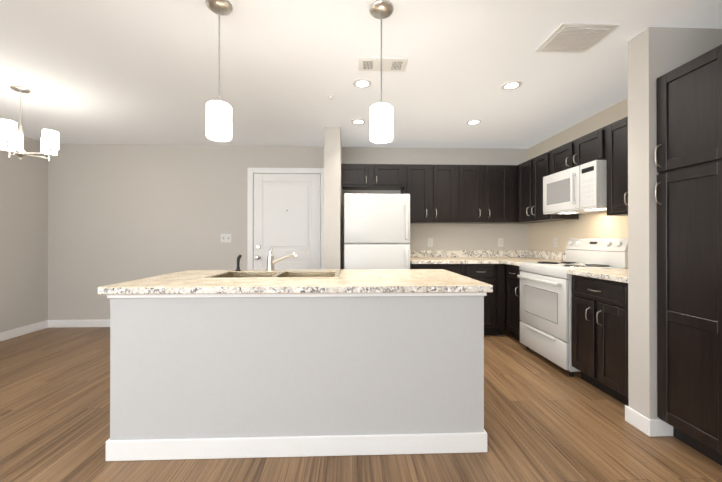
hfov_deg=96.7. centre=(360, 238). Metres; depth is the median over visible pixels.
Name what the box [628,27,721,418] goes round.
wall
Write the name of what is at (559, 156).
upper cabinet
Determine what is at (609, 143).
upper cabinet
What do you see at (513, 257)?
countertop
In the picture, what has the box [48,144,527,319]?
wall
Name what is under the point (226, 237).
switch plate
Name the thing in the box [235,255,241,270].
sprayer
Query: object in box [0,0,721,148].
ceiling
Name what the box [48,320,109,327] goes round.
baseboard
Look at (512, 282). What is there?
base cabinet
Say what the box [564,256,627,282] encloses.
countertop
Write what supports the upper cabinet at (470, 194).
attached to the wall at (120, 213)
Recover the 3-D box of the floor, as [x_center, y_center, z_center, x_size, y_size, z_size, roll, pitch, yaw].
[-0.420,1.195,0.507,7.407,0.050,7.960,0,0,-2]
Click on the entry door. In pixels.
(288, 210)
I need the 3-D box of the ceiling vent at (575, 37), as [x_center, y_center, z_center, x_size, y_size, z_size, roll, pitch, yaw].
[1.347,-1.257,2.024,0.350,0.016,0.285,0,0,-2]
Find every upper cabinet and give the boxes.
[341,164,540,223]
[518,151,578,221]
[550,142,569,174]
[570,128,601,167]
[602,116,627,215]
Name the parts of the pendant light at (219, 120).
lamp shade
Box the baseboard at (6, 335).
[0,320,47,341]
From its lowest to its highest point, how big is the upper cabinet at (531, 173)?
0.744 m
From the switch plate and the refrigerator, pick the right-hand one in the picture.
the refrigerator
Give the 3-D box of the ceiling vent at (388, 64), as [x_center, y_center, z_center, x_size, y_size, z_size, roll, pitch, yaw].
[0.156,-1.258,2.328,0.350,0.012,0.175,0,0,-2]
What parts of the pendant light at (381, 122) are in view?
lamp shade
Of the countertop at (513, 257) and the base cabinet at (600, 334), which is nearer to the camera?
the base cabinet at (600, 334)
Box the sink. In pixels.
[202,270,340,278]
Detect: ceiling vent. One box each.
[358,57,407,71]
[535,23,619,52]
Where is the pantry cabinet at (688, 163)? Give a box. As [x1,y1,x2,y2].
[655,44,721,465]
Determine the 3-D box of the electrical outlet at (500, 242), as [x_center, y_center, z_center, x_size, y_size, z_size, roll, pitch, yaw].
[1.947,0.054,4.471,0.075,0.115,0.008,0,0,-2]
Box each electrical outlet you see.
[428,238,432,246]
[498,238,502,246]
[554,238,557,246]
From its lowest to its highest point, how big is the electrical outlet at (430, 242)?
0.115 m
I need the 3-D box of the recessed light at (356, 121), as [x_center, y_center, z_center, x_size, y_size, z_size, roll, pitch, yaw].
[-0.029,-1.258,3.460,0.159,0.007,0.159,0,0,43]
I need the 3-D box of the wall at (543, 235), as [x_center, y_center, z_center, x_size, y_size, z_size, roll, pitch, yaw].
[2.429,-0.042,3.289,0.100,2.440,2.405,0,0,-2]
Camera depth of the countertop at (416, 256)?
4.42 m
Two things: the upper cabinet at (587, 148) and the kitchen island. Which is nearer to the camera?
the kitchen island
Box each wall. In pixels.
[0,136,47,332]
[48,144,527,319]
[324,127,341,269]
[528,98,627,251]
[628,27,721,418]
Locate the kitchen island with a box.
[106,293,486,460]
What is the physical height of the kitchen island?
0.878 m
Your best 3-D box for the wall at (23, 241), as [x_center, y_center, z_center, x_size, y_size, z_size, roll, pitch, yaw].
[-4.071,-0.050,0.384,0.100,2.440,7.760,0,0,-2]
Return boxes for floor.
[0,327,721,481]
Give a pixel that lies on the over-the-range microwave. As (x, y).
(581, 189)
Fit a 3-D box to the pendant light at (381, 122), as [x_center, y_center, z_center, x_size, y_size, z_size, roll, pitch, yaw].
[0.112,-0.904,1.768,0.135,0.725,0.135,0,0,-2]
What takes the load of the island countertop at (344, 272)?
on the kitchen island
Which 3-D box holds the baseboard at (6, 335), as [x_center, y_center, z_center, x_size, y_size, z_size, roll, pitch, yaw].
[-4.012,1.120,0.382,0.019,0.100,7.759,0,0,-2]
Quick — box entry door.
[247,167,323,269]
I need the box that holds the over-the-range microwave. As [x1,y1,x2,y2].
[543,160,606,213]
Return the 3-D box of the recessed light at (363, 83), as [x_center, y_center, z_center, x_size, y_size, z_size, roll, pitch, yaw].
[0.011,-1.260,2.611,0.159,0.007,0.159,0,0,43]
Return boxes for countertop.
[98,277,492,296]
[158,269,461,276]
[410,250,533,263]
[503,251,565,265]
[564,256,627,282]
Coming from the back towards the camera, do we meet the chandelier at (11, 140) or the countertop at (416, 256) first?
the countertop at (416, 256)
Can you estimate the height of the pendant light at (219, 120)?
0.725 m
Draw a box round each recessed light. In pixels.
[351,119,365,124]
[352,78,371,87]
[466,119,481,124]
[501,80,521,89]
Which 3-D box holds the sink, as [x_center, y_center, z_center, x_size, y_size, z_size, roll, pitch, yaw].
[-0.578,0.342,2.275,0.860,0.188,0.500,0,0,-2]
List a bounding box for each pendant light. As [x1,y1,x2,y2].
[205,0,232,141]
[369,0,393,142]
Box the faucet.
[266,246,296,270]
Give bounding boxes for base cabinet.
[410,263,504,334]
[505,264,520,340]
[572,275,628,406]
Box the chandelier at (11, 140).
[0,85,58,160]
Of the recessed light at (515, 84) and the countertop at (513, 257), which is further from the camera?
the countertop at (513, 257)
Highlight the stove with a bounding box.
[517,238,627,376]
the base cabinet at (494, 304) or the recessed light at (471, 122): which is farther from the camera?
the base cabinet at (494, 304)
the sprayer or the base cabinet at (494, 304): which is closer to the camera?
the sprayer
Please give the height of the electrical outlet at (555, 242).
0.115 m
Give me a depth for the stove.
2.97 m
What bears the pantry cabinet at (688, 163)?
on the floor
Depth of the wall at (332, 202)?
3.62 m
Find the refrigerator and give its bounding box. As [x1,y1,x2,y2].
[344,193,409,268]
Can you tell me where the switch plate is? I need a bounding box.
[221,234,231,241]

